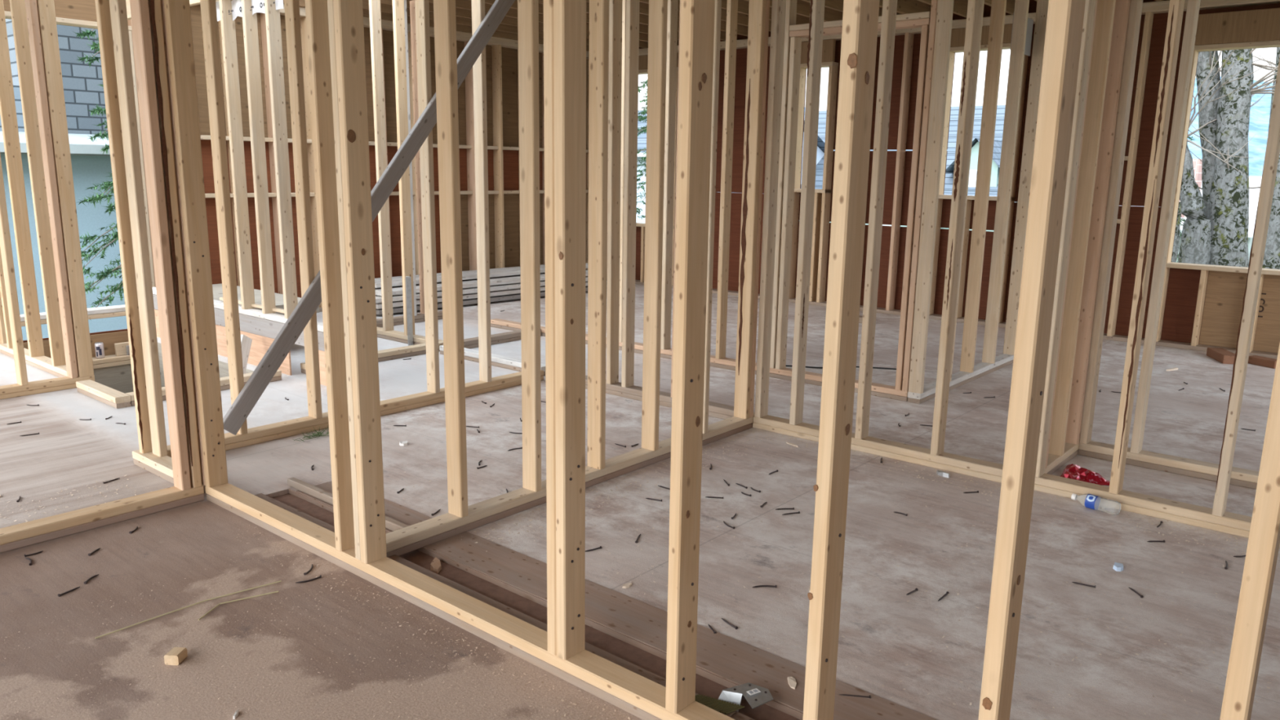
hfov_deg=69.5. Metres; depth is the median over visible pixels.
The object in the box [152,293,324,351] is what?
beam
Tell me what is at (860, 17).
stud
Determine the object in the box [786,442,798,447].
chip
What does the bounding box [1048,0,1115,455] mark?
stud
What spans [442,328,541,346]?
plate
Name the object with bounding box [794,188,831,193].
window sill
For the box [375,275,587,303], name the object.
plank
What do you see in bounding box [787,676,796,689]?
chip
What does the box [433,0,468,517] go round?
stud
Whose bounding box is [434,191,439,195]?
blocking
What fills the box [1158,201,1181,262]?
tree
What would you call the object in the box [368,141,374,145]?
blocking
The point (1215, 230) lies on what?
tree
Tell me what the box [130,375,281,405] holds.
strip
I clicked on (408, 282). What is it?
stud
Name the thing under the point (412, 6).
stud
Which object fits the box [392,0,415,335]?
stud
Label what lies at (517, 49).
stud
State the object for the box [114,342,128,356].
wood offcut
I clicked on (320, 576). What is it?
nail
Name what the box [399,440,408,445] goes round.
paper scrap
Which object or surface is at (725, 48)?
stud
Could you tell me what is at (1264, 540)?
stud
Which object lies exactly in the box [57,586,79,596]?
nail
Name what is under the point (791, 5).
stud
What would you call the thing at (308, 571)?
nail
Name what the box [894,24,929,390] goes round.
stud
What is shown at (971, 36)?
stud
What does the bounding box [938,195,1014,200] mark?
window sill
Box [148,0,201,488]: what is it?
stud
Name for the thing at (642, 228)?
stud
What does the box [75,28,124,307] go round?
conifer tree
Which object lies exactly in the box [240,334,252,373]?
stair stringer
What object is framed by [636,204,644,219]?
conifer tree
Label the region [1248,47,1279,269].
tree
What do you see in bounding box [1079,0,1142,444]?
stud
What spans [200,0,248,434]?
stud
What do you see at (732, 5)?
stud
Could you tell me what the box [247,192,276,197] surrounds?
blocking
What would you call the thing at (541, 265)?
plank
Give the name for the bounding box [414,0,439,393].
stud
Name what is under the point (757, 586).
nail
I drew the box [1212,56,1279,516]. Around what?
stud
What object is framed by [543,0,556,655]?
stud
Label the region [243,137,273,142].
blocking
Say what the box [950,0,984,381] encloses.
stud
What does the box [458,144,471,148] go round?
blocking
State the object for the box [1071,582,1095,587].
nail
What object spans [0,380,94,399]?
strip
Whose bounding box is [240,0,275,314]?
stud
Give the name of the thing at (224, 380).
plate
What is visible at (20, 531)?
plate
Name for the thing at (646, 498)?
nail
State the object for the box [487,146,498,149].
blocking
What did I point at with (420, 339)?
plate
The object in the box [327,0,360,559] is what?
stud
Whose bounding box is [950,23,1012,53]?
window header
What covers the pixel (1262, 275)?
stud
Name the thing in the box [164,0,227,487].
stud
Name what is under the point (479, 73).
stud
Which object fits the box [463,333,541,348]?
strip
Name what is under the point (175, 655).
wood block
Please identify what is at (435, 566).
chip
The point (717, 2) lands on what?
stud
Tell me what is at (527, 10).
stud
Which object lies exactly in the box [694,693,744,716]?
strip
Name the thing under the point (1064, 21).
stud
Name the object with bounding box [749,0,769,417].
stud
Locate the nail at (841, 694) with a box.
[840,693,870,697]
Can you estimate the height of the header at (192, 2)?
0.140 m
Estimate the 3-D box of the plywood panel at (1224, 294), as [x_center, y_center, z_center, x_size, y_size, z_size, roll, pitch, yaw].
[5.610,-0.343,7.557,1.718,0.662,0.003,11,15,39]
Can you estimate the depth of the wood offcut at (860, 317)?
9.24 m
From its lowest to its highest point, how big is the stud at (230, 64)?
2.535 m
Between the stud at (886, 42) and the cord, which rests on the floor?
the cord
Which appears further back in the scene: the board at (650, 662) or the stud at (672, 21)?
the stud at (672, 21)
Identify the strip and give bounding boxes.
[0,349,65,377]
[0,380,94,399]
[0,493,204,552]
[76,387,131,408]
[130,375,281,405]
[133,458,205,493]
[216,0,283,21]
[225,375,543,450]
[301,347,439,373]
[376,315,442,327]
[377,333,422,345]
[386,422,752,557]
[440,350,545,375]
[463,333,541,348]
[490,323,907,401]
[545,375,733,419]
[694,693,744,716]
[752,422,1279,545]
[907,359,1013,404]
[1047,449,1077,474]
[1077,448,1257,488]
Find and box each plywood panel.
[23,330,128,358]
[1199,270,1279,353]
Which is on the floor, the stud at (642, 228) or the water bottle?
the water bottle
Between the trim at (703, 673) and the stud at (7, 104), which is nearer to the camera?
the trim at (703, 673)
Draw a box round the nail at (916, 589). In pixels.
[906,587,918,595]
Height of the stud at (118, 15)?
2.880 m
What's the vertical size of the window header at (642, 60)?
0.208 m
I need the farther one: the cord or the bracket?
the cord
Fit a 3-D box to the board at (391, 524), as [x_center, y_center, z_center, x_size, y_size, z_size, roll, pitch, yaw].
[-1.278,0.634,4.022,0.930,0.035,0.035,11,15,39]
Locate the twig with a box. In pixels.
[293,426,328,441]
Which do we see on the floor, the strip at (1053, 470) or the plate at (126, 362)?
the strip at (1053, 470)
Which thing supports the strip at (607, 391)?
on the floor
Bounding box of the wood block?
[164,647,187,665]
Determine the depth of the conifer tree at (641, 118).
20.09 m
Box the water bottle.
[1071,493,1120,515]
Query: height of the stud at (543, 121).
2.832 m
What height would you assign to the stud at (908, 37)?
2.832 m
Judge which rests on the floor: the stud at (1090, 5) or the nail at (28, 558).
the nail at (28, 558)
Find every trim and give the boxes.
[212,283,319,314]
[253,493,754,719]
[288,488,803,719]
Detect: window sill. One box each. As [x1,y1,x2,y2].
[635,222,674,228]
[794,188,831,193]
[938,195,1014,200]
[1165,262,1279,275]
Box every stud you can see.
[0,0,44,357]
[0,154,28,385]
[0,248,13,348]
[9,0,66,366]
[24,0,78,377]
[36,0,93,377]
[94,0,152,453]
[109,0,168,457]
[127,19,155,287]
[129,0,191,490]
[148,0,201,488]
[160,0,204,484]
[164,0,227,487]
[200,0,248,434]
[217,20,239,286]
[218,0,255,309]
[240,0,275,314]
[259,12,283,294]
[264,0,297,319]
[284,0,322,418]
[300,17,322,307]
[305,0,355,551]
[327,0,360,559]
[333,0,386,564]
[368,0,393,331]
[381,27,391,272]
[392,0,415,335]
[404,0,417,315]
[407,31,418,275]
[409,0,424,314]
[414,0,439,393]
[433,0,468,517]
[464,40,476,270]
[471,0,491,382]
[491,44,504,268]
[517,0,541,491]
[517,48,520,266]
[542,52,545,264]
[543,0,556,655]
[553,0,586,659]
[586,0,608,469]
[586,58,589,269]
[606,0,622,384]
[606,57,608,277]
[618,0,626,342]
[621,0,639,387]
[640,226,644,281]
[641,0,667,450]
[660,0,678,349]
[665,0,715,713]
[671,0,680,397]
[671,70,678,285]
[702,0,721,433]
[715,0,737,359]
[717,48,725,280]
[733,0,766,418]
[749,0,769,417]
[754,0,786,417]
[769,0,796,368]
[775,36,801,369]
[789,0,824,425]
[789,67,805,298]
[802,0,879,719]
[808,192,822,301]
[816,65,838,302]
[854,0,897,439]
[885,32,914,310]
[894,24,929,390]
[902,0,937,391]
[908,0,954,393]
[928,51,954,315]
[930,0,982,455]
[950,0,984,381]
[956,200,972,318]
[960,0,1006,372]
[977,0,1085,719]
[982,0,1029,363]
[998,54,1028,323]
[1003,0,1048,355]
[1035,0,1095,477]
[1044,0,1097,468]
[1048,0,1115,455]
[1065,0,1130,444]
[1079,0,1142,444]
[1106,11,1153,336]
[1108,0,1184,493]
[1129,0,1200,453]
[1155,50,1198,342]
[1191,270,1208,346]
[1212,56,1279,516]
[1219,342,1279,719]
[1249,274,1264,352]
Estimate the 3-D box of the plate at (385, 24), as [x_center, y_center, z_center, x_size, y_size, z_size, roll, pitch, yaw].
[-2.956,-3.424,9.264,0.139,0.080,7.300,11,15,39]
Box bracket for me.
[718,682,773,711]
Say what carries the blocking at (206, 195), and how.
attached to the stud
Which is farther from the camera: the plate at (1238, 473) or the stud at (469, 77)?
the stud at (469, 77)
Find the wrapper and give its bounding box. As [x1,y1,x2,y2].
[1059,463,1110,485]
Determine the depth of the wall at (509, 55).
9.92 m
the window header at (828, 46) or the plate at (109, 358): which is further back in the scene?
the window header at (828, 46)
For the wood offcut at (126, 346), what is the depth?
7.94 m
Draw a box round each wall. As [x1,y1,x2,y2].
[9,4,586,342]
[93,342,253,393]
[608,0,1279,353]
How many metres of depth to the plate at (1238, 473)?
4.71 m
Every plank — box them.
[374,262,587,288]
[374,264,545,280]
[374,269,587,289]
[375,270,587,295]
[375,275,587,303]
[375,281,587,308]
[376,285,587,315]
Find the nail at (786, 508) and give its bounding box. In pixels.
[776,507,794,510]
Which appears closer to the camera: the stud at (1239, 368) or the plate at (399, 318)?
the stud at (1239, 368)
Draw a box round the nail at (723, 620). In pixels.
[721,617,737,629]
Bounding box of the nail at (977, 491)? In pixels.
[963,490,978,493]
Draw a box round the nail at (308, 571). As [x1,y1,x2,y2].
[303,564,313,575]
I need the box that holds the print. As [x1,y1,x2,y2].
[96,346,102,356]
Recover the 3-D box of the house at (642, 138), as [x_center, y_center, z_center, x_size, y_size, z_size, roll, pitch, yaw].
[1.238,-5.320,30.135,8.100,5.600,6.400,11,15,39]
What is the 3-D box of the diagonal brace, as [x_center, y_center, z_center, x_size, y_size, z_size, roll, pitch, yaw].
[-1.432,-1.077,5.344,0.038,2.690,2.238,11,15,39]
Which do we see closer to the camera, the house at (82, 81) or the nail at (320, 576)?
the nail at (320, 576)
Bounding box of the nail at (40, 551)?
[24,551,43,556]
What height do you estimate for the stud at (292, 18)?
2.880 m
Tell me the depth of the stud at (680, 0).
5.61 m
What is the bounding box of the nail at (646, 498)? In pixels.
[645,497,662,502]
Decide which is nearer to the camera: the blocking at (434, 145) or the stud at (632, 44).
the stud at (632, 44)
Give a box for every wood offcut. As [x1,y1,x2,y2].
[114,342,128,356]
[125,345,129,355]
[858,315,862,323]
[1206,347,1235,364]
[1248,355,1276,368]
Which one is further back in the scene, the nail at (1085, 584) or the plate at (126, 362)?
the plate at (126, 362)
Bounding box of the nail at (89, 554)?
[88,547,100,555]
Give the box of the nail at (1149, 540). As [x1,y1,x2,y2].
[1146,540,1164,542]
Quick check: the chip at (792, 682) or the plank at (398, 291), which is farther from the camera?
the plank at (398, 291)
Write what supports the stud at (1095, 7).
on the plate at (1053, 460)
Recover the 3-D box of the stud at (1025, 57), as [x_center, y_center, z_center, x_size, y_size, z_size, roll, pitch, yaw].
[3.598,-1.660,8.936,0.038,2.621,0.139,11,15,39]
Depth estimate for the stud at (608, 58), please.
12.14 m
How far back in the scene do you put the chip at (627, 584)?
3.33 m
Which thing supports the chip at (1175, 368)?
on the floor
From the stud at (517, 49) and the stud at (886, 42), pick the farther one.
the stud at (517, 49)
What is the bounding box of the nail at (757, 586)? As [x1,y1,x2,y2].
[751,585,777,587]
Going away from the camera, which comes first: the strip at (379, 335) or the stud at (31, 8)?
the stud at (31, 8)
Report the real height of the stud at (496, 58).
2.832 m
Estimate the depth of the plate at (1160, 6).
8.01 m
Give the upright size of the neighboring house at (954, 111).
5.750 m
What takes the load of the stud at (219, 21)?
on the plate
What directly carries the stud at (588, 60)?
on the plate
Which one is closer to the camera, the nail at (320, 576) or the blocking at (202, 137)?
the nail at (320, 576)
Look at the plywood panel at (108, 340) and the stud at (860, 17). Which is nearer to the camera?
the stud at (860, 17)
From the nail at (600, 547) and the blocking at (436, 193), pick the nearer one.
the nail at (600, 547)
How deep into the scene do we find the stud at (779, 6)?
5.16 m
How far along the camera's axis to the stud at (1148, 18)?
8.22 m
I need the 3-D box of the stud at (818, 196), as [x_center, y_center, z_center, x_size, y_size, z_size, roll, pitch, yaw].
[1.983,-1.268,10.398,0.038,1.213,0.139,11,15,39]
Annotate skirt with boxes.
[154,309,326,386]
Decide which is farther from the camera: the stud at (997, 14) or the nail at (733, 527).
the stud at (997, 14)
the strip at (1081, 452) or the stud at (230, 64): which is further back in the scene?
the stud at (230, 64)
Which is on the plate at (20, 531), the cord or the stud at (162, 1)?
the stud at (162, 1)
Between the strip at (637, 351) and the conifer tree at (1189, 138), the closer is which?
the strip at (637, 351)
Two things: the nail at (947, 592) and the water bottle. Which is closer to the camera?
the nail at (947, 592)
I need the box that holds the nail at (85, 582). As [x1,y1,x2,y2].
[84,573,98,584]
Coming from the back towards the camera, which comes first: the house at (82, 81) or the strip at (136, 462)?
the house at (82, 81)
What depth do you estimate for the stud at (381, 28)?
9.71 m
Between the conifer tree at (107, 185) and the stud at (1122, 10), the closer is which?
the stud at (1122, 10)
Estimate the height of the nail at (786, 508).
0.010 m
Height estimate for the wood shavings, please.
0.005 m
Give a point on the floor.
(192, 541)
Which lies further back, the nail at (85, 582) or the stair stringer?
the stair stringer
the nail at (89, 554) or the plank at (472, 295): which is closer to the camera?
the nail at (89, 554)
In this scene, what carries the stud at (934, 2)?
on the plate at (885, 388)
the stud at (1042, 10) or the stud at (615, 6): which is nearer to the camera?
the stud at (615, 6)
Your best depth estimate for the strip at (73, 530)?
3.79 m
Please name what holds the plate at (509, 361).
on the strip at (466, 357)
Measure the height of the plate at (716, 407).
0.038 m
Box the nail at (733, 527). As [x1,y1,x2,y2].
[723,520,735,528]
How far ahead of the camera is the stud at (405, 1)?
8.57 m
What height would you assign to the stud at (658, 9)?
2.880 m
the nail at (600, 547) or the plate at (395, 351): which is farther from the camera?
the plate at (395, 351)
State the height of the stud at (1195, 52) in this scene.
2.491 m
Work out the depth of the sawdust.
2.78 m
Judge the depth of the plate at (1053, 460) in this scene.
4.75 m
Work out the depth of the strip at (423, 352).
7.22 m
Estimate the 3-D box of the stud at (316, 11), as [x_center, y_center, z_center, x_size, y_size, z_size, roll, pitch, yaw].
[-1.078,-0.706,3.182,0.038,2.880,0.089,11,15,39]
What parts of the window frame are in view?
panel, rail, rail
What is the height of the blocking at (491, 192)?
0.038 m
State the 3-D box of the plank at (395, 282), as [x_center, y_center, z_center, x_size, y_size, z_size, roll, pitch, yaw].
[-1.670,-0.977,10.491,0.190,0.045,3.100,12,16,42]
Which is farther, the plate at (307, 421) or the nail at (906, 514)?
the plate at (307, 421)
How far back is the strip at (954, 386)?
6.61 m
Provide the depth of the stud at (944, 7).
5.79 m
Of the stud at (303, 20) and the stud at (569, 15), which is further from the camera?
the stud at (303, 20)
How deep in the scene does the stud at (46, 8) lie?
5.90 m
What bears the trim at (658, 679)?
on the floor
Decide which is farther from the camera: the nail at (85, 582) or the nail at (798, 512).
the nail at (798, 512)
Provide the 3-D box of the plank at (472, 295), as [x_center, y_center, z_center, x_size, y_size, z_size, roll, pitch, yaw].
[-1.603,-0.754,10.309,0.190,0.045,3.100,12,16,42]
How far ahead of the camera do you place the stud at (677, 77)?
11.44 m
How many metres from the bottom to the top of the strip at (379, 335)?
0.032 m
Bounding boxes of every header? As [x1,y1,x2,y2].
[125,0,217,19]
[638,52,678,74]
[789,11,930,37]
[800,39,838,68]
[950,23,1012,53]
[1194,7,1279,51]
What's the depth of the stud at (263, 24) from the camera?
8.89 m
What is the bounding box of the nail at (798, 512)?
[782,511,799,515]
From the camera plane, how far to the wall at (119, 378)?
7.90 m
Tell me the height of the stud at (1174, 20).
2.880 m
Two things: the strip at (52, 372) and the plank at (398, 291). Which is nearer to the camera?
the strip at (52, 372)
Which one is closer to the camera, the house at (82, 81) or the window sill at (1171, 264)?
the window sill at (1171, 264)
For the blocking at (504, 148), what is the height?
0.038 m
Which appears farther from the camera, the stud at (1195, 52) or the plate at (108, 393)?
the stud at (1195, 52)
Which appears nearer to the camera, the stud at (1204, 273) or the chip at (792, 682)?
the chip at (792, 682)
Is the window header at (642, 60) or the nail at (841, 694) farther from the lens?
the window header at (642, 60)
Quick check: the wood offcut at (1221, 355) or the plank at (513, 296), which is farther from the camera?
the plank at (513, 296)
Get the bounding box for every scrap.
[232,709,238,719]
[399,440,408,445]
[936,470,950,477]
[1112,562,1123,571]
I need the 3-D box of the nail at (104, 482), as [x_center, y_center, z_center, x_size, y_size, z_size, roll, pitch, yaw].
[-2.492,0.568,4.351,0.010,0.010,0.082,6,13,25]
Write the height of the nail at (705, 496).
0.010 m
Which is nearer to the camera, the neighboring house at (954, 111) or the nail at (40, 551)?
the nail at (40, 551)
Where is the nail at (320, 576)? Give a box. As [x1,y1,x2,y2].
[295,574,321,582]
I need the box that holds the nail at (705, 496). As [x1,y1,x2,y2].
[705,496,723,498]
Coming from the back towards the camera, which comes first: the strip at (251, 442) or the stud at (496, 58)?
the stud at (496, 58)
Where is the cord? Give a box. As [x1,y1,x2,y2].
[786,364,896,369]
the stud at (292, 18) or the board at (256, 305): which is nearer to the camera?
the stud at (292, 18)
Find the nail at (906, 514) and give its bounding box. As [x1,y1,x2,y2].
[893,511,907,515]
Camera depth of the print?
7.79 m
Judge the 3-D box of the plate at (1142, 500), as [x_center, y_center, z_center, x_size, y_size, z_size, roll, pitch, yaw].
[1.882,0.563,4.469,3.280,0.038,0.089,11,15,39]
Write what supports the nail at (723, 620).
on the floor
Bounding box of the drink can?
[94,342,104,358]
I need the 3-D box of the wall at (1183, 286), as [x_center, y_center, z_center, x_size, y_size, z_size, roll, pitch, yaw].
[3.856,-1.732,8.803,11.660,3.500,0.012,11,15,39]
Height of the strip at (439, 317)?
0.032 m
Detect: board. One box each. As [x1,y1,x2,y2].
[219,297,284,313]
[272,493,799,719]
[287,477,408,531]
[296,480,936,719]
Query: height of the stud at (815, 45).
2.880 m
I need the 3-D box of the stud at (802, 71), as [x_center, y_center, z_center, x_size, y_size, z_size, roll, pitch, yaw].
[1.764,-1.971,10.450,0.038,2.561,0.139,11,15,39]
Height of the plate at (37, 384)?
0.038 m
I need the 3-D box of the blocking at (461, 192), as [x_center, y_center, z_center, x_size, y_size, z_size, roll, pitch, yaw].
[-2.105,-1.934,10.660,0.088,0.038,0.366,11,15,39]
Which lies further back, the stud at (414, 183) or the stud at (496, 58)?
the stud at (496, 58)
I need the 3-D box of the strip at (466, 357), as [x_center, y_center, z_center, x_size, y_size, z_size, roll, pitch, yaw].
[-1.133,0.015,7.067,1.168,0.032,0.083,11,15,39]
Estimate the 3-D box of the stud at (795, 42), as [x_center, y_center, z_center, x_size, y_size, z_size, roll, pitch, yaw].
[1.045,-1.067,6.509,0.039,2.302,0.090,11,15,39]
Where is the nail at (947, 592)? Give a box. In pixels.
[937,591,949,600]
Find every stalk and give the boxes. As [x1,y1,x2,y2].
[94,580,281,638]
[198,591,278,620]
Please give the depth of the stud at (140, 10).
3.84 m
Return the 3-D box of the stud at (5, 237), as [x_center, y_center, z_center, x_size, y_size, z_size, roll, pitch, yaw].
[-3.937,-1.256,5.625,0.089,2.880,0.039,11,15,39]
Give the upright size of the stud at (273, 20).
2.535 m
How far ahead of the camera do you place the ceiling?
9.16 m
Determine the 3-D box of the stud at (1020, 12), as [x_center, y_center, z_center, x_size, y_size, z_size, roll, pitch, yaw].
[2.689,-1.390,6.769,0.090,2.880,0.040,11,15,39]
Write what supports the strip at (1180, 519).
on the floor
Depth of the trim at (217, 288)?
7.65 m
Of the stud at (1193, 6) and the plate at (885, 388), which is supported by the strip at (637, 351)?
the plate at (885, 388)
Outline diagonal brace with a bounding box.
[222,0,515,435]
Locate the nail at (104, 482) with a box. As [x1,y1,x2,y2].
[102,477,119,484]
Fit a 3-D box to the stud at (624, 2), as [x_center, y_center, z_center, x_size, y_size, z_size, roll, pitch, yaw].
[-0.117,-1.566,7.409,0.038,2.880,0.089,11,15,39]
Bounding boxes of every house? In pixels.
[0,18,127,340]
[635,110,824,222]
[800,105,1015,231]
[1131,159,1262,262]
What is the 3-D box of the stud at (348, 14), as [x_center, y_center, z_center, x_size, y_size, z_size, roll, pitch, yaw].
[-0.950,-0.683,3.079,0.041,2.880,0.090,11,15,39]
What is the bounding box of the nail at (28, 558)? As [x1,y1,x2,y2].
[25,557,31,565]
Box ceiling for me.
[283,0,1165,51]
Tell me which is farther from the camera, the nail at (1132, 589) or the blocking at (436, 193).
the blocking at (436, 193)
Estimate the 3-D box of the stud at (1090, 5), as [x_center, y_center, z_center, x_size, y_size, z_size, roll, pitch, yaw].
[1.936,-0.859,4.147,0.039,2.880,0.090,10,15,39]
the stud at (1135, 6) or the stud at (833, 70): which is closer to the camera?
the stud at (1135, 6)
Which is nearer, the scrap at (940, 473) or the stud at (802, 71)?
the scrap at (940, 473)
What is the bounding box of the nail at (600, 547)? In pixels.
[585,546,601,551]
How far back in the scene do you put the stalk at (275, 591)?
3.17 m
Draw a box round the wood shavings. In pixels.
[0,389,1279,719]
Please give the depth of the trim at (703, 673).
3.07 m
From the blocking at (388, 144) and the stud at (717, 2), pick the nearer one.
the stud at (717, 2)
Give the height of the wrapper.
0.043 m
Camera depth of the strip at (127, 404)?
5.72 m
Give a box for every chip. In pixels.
[430,556,441,573]
[622,582,632,588]
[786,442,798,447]
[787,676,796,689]
[1166,367,1177,371]
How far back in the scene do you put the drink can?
7.79 m
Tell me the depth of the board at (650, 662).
3.17 m
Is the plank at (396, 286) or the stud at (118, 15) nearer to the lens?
the stud at (118, 15)
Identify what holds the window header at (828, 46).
attached to the wall at (1183, 286)
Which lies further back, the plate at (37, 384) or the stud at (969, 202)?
the stud at (969, 202)
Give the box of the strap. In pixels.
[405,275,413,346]
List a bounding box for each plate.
[0,343,66,376]
[0,375,94,394]
[0,484,204,545]
[75,379,131,404]
[92,354,130,364]
[93,360,130,368]
[125,369,281,400]
[132,449,205,486]
[152,287,323,332]
[167,369,543,457]
[204,482,735,719]
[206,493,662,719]
[215,0,589,59]
[300,340,443,369]
[376,310,442,324]
[377,326,441,343]
[386,416,753,552]
[439,345,545,371]
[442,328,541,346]
[490,318,908,396]
[545,374,733,416]
[606,277,1277,359]
[608,0,1279,57]
[752,412,1252,531]
[907,353,1013,399]
[1044,442,1079,473]
[1078,440,1258,483]
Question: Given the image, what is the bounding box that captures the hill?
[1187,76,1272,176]
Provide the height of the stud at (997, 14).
2.880 m
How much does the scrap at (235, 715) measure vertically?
0.010 m
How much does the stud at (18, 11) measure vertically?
2.880 m
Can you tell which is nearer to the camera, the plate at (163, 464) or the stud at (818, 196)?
the plate at (163, 464)
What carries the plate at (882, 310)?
on the floor
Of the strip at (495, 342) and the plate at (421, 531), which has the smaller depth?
the plate at (421, 531)
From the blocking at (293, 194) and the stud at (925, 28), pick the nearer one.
the stud at (925, 28)
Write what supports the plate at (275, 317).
on the beam
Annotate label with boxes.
[748,688,758,693]
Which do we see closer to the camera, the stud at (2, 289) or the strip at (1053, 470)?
the strip at (1053, 470)
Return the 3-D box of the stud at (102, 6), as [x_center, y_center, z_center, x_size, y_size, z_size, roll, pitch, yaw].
[-2.416,-0.957,4.295,0.039,2.880,0.093,11,15,39]
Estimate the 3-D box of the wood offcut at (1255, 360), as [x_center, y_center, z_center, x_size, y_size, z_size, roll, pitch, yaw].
[5.055,0.015,7.459,0.100,0.060,0.220,-4,13,-23]
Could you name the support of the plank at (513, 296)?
on the floor
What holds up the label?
on the bracket
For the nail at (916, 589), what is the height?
0.010 m
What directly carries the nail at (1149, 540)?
on the floor
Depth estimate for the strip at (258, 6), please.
6.27 m
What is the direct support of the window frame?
in the wall at (509, 55)
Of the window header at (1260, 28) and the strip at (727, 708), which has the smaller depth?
the strip at (727, 708)
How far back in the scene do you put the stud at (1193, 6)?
4.57 m
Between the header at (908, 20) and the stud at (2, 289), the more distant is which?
the stud at (2, 289)
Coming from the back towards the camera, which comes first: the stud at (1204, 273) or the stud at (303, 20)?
the stud at (303, 20)
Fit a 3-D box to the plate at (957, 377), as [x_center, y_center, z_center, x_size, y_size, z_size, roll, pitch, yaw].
[2.743,0.021,7.154,0.089,0.038,2.928,11,15,39]
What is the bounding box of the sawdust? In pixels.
[0,524,630,719]
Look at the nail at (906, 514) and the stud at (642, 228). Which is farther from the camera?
the stud at (642, 228)
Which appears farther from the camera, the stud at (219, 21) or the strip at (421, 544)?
the stud at (219, 21)
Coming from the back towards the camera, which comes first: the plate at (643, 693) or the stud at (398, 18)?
the stud at (398, 18)
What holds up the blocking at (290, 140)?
attached to the stud at (303, 20)
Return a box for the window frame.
[0,0,155,344]
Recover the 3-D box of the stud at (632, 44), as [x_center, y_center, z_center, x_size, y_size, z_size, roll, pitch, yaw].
[-0.059,-1.238,5.826,0.039,2.880,0.090,11,15,39]
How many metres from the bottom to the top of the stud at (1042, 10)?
2.880 m
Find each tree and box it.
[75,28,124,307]
[636,75,647,212]
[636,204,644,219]
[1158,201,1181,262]
[1176,133,1195,262]
[1177,48,1278,266]
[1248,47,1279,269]
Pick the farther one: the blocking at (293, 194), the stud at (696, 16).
the blocking at (293, 194)
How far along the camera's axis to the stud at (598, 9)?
4.20 m
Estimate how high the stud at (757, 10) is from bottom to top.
2.880 m
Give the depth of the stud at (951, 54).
9.36 m
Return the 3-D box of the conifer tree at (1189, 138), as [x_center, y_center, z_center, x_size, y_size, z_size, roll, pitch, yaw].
[11.425,-2.872,20.516,3.504,4.988,2.868,-3,12,-16]
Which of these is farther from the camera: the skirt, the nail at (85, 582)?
the skirt
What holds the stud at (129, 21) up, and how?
on the plate
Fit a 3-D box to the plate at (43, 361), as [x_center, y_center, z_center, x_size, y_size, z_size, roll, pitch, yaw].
[-4.360,0.002,6.717,1.568,0.038,0.089,11,15,39]
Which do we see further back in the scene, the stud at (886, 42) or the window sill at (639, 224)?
the window sill at (639, 224)
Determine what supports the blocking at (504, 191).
attached to the stud at (517, 49)
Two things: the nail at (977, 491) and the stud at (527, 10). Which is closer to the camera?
the stud at (527, 10)
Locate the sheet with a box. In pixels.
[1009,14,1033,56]
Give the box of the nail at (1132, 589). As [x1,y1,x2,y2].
[1128,586,1143,598]
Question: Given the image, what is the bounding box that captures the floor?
[0,280,1279,719]
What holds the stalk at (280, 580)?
on the floor
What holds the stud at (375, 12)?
on the plate at (420, 339)
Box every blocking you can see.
[200,135,229,140]
[204,193,233,197]
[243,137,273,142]
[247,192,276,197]
[287,138,311,143]
[291,192,315,196]
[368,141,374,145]
[386,142,397,146]
[390,191,415,195]
[432,143,437,147]
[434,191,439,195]
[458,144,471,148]
[460,191,472,194]
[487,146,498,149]
[488,190,498,194]
[502,146,519,150]
[503,190,519,194]

